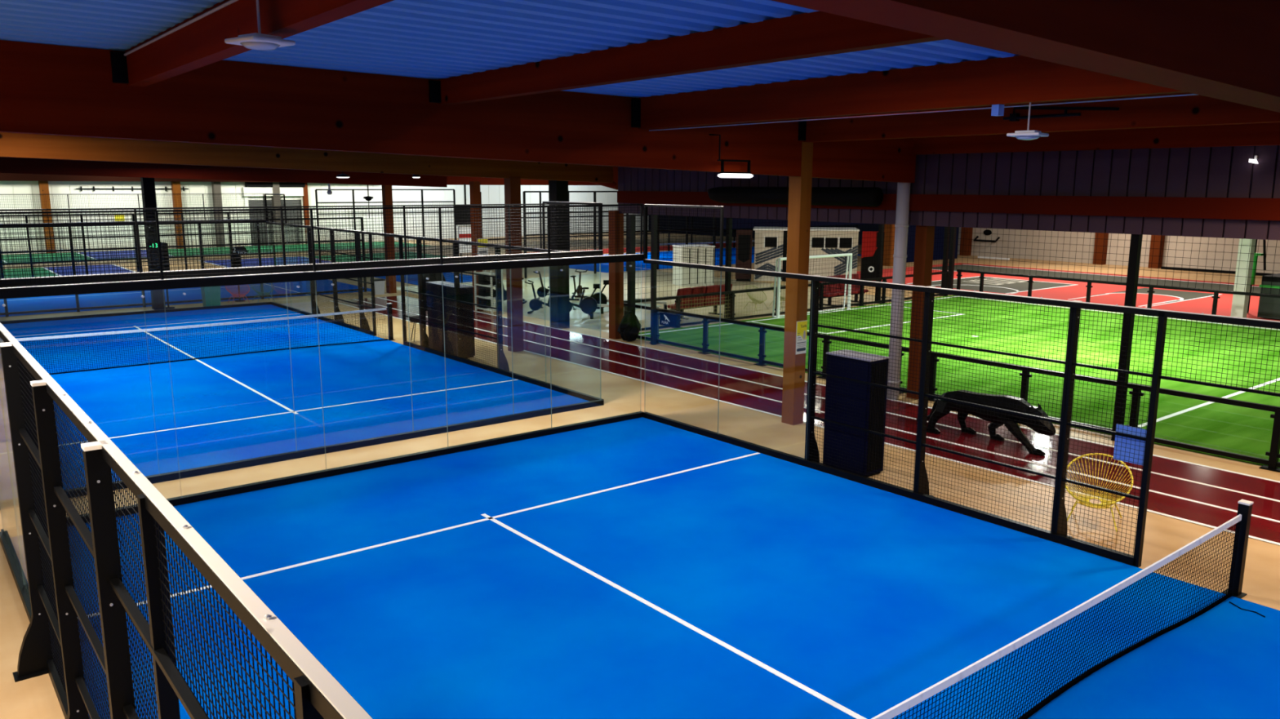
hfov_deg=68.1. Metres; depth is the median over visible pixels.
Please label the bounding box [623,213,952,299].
safety net
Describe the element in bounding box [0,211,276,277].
fence
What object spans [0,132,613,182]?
girder
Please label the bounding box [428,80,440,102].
hanger
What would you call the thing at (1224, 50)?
girder
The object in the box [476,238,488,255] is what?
poster
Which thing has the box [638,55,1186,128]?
roof beam
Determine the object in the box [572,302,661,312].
mat
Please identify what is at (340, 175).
round lamp
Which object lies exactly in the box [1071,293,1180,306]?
key
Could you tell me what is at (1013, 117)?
bracket
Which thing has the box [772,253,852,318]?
goal
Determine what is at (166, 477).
glass wall
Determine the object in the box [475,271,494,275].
shelf
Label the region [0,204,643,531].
glass wall
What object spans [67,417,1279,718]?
court
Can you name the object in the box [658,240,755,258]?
net
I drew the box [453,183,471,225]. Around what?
screen
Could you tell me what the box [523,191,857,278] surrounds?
fence
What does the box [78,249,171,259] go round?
court
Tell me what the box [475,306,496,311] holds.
shelf
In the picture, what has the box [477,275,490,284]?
box
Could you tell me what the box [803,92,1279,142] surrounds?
roof beam
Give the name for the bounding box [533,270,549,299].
exercise bike
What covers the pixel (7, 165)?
girder
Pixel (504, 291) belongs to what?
exercise bike
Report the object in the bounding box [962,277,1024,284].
court marking
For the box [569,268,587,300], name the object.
exercise bike
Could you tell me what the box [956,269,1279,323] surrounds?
fence
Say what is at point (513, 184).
timber post
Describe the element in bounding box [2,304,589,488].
court
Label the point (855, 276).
bench
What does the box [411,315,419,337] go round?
stool
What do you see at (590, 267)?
court
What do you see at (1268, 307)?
container
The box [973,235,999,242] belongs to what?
wall bracket
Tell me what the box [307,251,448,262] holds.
court
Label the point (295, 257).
court
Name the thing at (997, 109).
junction box
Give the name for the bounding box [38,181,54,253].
timber post
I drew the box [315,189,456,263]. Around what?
fence
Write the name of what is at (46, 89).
girder
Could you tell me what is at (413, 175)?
round lamp
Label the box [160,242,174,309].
post
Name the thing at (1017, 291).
court lines
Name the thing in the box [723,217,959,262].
wall partition
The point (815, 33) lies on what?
roof beam
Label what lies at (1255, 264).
post
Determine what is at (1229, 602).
cord
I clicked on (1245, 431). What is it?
pitch
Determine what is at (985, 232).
wall emblem
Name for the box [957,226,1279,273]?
wall
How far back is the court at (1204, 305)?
39.00 m
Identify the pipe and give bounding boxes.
[75,186,188,191]
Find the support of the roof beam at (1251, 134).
attached to the ceiling
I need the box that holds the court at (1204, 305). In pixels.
[856,262,1279,321]
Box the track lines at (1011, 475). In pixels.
[329,296,1279,545]
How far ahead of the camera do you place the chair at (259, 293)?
35.24 m
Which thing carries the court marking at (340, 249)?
on the floor
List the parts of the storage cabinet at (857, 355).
door panel, panel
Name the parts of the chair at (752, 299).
cord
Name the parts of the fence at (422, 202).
fence post, panel, fence post, panel, rail, rail, rail, panel, fence post, panel, fence post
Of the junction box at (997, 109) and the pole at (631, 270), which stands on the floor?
the pole at (631, 270)
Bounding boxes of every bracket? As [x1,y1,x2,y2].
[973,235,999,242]
[1003,106,1119,121]
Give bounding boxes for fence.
[0,193,271,324]
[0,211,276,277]
[0,217,366,316]
[0,322,373,718]
[263,193,604,401]
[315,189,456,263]
[480,191,755,255]
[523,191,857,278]
[623,271,950,331]
[623,302,1279,472]
[643,204,1279,568]
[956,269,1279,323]
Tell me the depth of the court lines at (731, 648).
10.61 m
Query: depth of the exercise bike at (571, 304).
31.68 m
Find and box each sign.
[114,214,124,221]
[230,245,248,302]
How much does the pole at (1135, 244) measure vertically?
3.600 m
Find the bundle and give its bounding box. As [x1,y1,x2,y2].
[617,311,640,341]
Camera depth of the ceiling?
8.60 m
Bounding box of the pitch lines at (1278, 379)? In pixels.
[639,296,1279,427]
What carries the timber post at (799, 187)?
on the floor
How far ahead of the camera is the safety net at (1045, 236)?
32.57 m
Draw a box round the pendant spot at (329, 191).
[327,183,332,194]
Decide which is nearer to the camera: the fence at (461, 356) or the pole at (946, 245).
the fence at (461, 356)
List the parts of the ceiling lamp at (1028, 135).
rod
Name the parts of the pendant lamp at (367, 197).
stem, lamp shade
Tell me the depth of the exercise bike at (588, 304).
30.93 m
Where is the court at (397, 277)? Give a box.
[373,272,472,285]
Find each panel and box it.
[735,230,752,281]
[860,231,884,281]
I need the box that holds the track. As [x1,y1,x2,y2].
[331,295,1279,542]
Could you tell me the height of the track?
0.006 m
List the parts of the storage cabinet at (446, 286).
door panel, panel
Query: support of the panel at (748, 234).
on the floor
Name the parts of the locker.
door, panel, door, door, door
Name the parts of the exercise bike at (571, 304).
frame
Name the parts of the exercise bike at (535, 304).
frame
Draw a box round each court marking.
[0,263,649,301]
[4,248,340,275]
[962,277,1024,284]
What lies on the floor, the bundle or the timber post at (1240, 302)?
the timber post at (1240, 302)
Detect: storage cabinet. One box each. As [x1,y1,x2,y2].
[426,280,453,351]
[441,284,475,358]
[822,349,889,477]
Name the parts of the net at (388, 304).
net post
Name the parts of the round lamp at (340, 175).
lamp shade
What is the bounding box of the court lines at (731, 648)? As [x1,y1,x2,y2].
[88,453,866,718]
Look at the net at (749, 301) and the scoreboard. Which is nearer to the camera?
the net at (749, 301)
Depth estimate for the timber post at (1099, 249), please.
53.02 m
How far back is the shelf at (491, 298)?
31.87 m
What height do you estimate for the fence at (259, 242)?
3.005 m
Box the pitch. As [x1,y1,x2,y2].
[636,295,1279,468]
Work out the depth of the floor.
16.50 m
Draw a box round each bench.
[666,284,732,319]
[819,273,868,306]
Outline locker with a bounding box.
[672,244,714,286]
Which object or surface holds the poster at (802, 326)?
attached to the timber post at (799, 187)
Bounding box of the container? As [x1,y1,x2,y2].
[1257,273,1279,319]
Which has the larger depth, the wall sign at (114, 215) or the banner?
the wall sign at (114, 215)
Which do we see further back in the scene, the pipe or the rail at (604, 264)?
the pipe
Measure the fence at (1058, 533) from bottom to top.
3.962 m
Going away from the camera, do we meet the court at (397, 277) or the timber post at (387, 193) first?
the timber post at (387, 193)
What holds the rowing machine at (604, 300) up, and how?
on the floor
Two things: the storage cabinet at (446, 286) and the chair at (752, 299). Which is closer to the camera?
the storage cabinet at (446, 286)
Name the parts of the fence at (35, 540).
glass pane, glass pane, panel, cross rail, panel, cross rail, cross rail, panel, fence post, panel, fence post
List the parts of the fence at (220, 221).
panel, fence post, panel, rail, panel, fence post, panel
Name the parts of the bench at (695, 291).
seat, backrest, seat, backrest, seat, backrest, backrest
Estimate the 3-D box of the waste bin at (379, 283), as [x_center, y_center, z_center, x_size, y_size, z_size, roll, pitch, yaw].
[-10.379,-2.879,37.533,0.470,0.590,0.410,-8,13,-38]
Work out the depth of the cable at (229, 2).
7.88 m
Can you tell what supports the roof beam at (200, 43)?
attached to the ceiling
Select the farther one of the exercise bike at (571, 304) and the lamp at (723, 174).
the exercise bike at (571, 304)
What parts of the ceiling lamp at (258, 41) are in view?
rod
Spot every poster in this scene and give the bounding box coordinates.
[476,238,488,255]
[795,320,807,354]
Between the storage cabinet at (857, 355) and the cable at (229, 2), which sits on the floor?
the storage cabinet at (857, 355)
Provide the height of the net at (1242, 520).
1.040 m
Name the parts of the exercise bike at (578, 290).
frame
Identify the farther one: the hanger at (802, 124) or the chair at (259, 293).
the chair at (259, 293)
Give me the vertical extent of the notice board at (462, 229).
2.500 m
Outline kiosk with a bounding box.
[753,226,859,281]
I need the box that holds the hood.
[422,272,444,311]
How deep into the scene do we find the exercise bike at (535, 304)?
32.13 m
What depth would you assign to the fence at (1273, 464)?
17.70 m
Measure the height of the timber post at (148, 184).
5.300 m
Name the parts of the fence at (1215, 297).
fence post, fence post, fence post, fence post, rail, fence post, fence post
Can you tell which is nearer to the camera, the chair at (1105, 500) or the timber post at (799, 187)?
the chair at (1105, 500)
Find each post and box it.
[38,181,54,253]
[140,177,165,310]
[170,181,183,248]
[211,182,225,246]
[271,182,282,244]
[302,182,310,244]
[381,185,396,293]
[469,181,483,311]
[504,176,524,351]
[548,180,569,328]
[608,210,623,339]
[781,142,813,425]
[883,224,895,266]
[906,225,934,399]
[959,226,973,255]
[1093,232,1108,264]
[1147,235,1164,268]
[1230,238,1256,317]
[1247,239,1266,313]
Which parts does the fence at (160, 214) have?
panel, fence post, panel, fence post, panel, rail, fence post, rail, rail, panel, fence post, panel, fence post, panel, fence post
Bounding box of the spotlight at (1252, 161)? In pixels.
[1248,155,1258,164]
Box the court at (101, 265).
[44,264,134,275]
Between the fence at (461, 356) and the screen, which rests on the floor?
the fence at (461, 356)
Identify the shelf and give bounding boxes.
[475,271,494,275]
[475,284,495,287]
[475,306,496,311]
[476,295,496,299]
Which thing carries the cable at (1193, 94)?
attached to the roof beam at (1015, 79)
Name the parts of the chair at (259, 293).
cord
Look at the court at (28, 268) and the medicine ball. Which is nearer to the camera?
the medicine ball
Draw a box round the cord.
[1229,601,1265,617]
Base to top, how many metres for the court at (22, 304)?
0.012 m
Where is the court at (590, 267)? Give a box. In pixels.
[568,246,861,272]
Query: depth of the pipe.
61.19 m
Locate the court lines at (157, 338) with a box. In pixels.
[13,313,518,444]
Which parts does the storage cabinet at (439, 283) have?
door panel, panel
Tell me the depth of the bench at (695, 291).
31.08 m
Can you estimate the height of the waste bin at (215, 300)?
0.930 m
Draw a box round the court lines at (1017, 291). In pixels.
[906,264,1253,306]
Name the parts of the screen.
panel, arm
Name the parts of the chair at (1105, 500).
leg, cord, leg, leg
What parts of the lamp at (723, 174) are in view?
rod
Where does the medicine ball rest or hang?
on the rack
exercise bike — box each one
[502,278,526,303]
[524,280,549,314]
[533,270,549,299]
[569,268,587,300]
[569,287,590,315]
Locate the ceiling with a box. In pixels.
[0,0,1019,97]
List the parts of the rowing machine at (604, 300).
monitor arm, rail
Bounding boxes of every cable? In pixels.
[124,0,237,55]
[648,93,1196,130]
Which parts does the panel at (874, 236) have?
panel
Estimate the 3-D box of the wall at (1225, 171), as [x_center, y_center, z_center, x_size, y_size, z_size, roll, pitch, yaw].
[8.719,-3.645,14.611,0.140,3.470,29.670,-8,13,-38]
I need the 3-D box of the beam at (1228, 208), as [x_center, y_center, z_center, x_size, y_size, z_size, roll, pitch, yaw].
[8.651,-2.353,14.686,0.160,0.320,29.500,-8,13,-38]
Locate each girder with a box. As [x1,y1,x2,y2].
[0,40,915,182]
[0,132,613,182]
[0,156,447,186]
[0,173,271,182]
[446,166,617,185]
[772,0,1279,112]
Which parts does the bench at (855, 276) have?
backrest, seat, backrest, seat, backrest, seat, backrest, seat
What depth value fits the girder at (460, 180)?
42.31 m
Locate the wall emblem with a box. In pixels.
[983,229,991,235]
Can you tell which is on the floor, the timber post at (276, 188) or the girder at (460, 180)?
the timber post at (276, 188)
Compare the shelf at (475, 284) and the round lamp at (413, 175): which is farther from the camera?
the shelf at (475, 284)
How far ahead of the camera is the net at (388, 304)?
23.41 m
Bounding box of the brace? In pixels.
[591,180,617,190]
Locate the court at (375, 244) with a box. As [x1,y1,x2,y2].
[1,241,429,262]
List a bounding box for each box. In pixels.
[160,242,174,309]
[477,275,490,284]
[478,286,490,297]
[478,297,491,308]
[991,104,1004,115]
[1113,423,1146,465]
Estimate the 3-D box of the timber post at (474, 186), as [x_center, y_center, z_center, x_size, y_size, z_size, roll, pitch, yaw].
[-5.572,-3.838,32.315,0.260,4.400,0.260,-8,13,-38]
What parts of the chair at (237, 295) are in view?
cord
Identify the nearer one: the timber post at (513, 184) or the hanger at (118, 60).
the hanger at (118, 60)
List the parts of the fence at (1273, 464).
fence post, fence post, fence post, fence post, fence post, rail, fence post, glass pane, fence post, glass pane, fence post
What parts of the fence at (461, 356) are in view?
panel, frame, glass pane, glass pane, fence post, panel, fence post, panel, fence post, panel, fence post, panel, fence post, cross rail, cross rail, panel, rail, cross rail, fence post, panel, fence post, panel, fence post, glass pane, panel, frame, glass pane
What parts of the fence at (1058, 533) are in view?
glass pane, panel, frame, glass pane, fence post, panel, fence post, rail, cross rail, cross rail, panel, cross rail, fence post, panel, fence post, panel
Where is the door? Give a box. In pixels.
[241,182,305,245]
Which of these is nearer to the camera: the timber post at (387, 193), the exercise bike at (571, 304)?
the exercise bike at (571, 304)
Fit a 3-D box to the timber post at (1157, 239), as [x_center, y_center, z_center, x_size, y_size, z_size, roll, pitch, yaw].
[27.747,-7.000,50.667,0.500,4.200,0.500,-8,13,-38]
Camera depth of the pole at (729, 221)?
30.20 m
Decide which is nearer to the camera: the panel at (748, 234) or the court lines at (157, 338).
the court lines at (157, 338)
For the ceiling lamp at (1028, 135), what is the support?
hanging from the roof beam at (1015, 79)
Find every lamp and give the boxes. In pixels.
[224,0,295,50]
[336,171,349,177]
[363,184,373,217]
[412,174,420,177]
[709,133,753,177]
[1006,102,1048,140]
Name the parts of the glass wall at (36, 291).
panel, fence post, glass pane, panel, glass pane, fence post, rail, panel, glass pane, fence post, panel, glass pane, fence post, panel, glass pane, fence post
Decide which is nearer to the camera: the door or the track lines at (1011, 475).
the track lines at (1011, 475)
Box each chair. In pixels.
[225,284,249,304]
[250,283,274,302]
[743,285,768,311]
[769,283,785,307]
[1065,453,1133,532]
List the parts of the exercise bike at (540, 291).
frame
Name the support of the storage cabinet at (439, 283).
on the floor
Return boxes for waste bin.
[200,285,220,306]
[369,278,385,294]
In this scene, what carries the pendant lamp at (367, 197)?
hanging from the ceiling
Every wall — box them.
[0,180,643,254]
[0,203,604,497]
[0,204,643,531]
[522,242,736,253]
[617,145,1279,239]
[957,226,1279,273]
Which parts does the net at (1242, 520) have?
net post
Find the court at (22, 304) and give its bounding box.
[0,280,371,316]
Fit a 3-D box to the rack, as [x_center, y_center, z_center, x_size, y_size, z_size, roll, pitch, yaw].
[-5.126,-2.323,32.102,0.450,1.500,1.150,-8,13,-38]
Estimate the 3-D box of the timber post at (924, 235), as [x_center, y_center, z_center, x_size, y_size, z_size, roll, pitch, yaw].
[5.701,-1.626,19.131,0.260,4.900,0.260,-8,13,-38]
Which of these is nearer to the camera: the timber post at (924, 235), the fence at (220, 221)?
the timber post at (924, 235)
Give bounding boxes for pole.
[626,214,635,314]
[650,215,657,345]
[724,217,732,318]
[875,223,884,301]
[941,226,950,288]
[948,226,956,288]
[1111,234,1142,440]
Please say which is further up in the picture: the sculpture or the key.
the key
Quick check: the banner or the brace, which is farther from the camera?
the brace
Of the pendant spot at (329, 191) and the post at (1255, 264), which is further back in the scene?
the pendant spot at (329, 191)
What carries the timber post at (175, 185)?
on the floor
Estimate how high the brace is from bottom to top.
0.927 m
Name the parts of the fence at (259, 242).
fence post, panel, fence post, panel, fence post, panel, rail, rail, rail, fence post, panel, fence post, panel, panel, fence post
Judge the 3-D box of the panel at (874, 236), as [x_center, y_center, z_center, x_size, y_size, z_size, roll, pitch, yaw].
[10.407,-4.582,42.454,0.950,2.300,0.250,2,11,8]
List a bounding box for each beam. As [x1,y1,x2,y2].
[124,0,393,86]
[438,10,946,105]
[617,191,1279,220]
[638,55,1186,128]
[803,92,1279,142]
[913,122,1279,154]
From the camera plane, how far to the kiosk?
42.87 m
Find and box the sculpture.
[916,390,1055,456]
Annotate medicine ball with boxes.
[488,277,495,285]
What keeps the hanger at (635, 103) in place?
attached to the girder at (46, 89)
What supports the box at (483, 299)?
on the rack
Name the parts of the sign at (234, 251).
stem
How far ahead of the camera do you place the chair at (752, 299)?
33.41 m
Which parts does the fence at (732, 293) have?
fence post, fence post, fence post, fence post, rail, rail, fence post, fence post, fence post, fence post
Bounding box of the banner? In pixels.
[659,311,676,327]
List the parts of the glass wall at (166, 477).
panel, glass pane, fence post, panel, glass pane, fence post, rail, panel, glass pane, fence post, panel, glass pane, fence post, panel, glass pane, fence post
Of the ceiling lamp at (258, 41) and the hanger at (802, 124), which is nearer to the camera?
the ceiling lamp at (258, 41)
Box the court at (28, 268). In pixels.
[0,267,57,278]
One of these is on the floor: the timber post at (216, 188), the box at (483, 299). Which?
the timber post at (216, 188)
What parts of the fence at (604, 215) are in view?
fence post, panel, panel, fence post, rail, rail, panel, rail, fence post, panel, fence post, panel, fence post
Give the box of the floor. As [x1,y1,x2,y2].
[0,231,1279,718]
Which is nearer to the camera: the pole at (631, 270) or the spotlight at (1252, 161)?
the spotlight at (1252, 161)
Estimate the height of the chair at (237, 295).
0.820 m
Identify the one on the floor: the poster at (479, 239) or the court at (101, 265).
the court at (101, 265)
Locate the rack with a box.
[474,269,503,315]
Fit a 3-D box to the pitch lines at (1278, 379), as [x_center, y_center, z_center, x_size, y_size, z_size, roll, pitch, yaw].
[14.829,0.397,21.728,16.500,0.004,27.800,-8,13,-38]
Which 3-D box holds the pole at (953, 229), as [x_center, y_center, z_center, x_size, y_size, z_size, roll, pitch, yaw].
[12.467,-4.527,37.778,0.166,3.900,0.166,-8,13,-38]
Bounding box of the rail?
[1160,266,1276,275]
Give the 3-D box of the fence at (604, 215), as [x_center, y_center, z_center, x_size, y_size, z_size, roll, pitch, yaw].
[-0.424,-8.757,60.506,22.080,3.900,0.090,-8,13,-38]
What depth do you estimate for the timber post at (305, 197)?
68.51 m
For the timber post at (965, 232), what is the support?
on the floor
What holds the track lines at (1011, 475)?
on the track
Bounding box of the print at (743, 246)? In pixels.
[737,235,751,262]
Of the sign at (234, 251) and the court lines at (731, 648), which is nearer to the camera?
the court lines at (731, 648)
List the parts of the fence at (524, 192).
fence post, panel, rail, rail, panel, fence post, panel, rail, fence post, panel, fence post, panel, fence post, panel, fence post, panel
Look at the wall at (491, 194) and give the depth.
69.00 m
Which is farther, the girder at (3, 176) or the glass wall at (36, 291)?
the girder at (3, 176)
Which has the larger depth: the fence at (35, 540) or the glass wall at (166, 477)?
the glass wall at (166, 477)
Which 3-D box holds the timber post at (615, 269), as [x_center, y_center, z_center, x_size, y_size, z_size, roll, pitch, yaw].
[-0.669,-2.377,26.678,0.300,3.600,0.300,-8,13,-38]
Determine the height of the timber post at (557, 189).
4.600 m
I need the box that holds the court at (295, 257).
[204,256,331,267]
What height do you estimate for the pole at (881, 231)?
3.500 m
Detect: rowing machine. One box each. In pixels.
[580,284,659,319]
[591,280,666,314]
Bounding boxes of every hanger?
[110,51,128,83]
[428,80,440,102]
[631,97,640,127]
[798,118,806,140]
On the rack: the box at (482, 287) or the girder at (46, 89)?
the box at (482, 287)
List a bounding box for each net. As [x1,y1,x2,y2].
[16,302,395,374]
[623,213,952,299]
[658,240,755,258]
[670,291,763,323]
[871,499,1253,718]
[955,227,1279,295]
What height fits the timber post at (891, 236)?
4.200 m
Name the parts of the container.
lid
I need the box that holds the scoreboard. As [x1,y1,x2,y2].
[146,241,161,249]
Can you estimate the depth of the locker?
40.95 m
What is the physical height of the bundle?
0.810 m
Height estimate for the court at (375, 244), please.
0.006 m

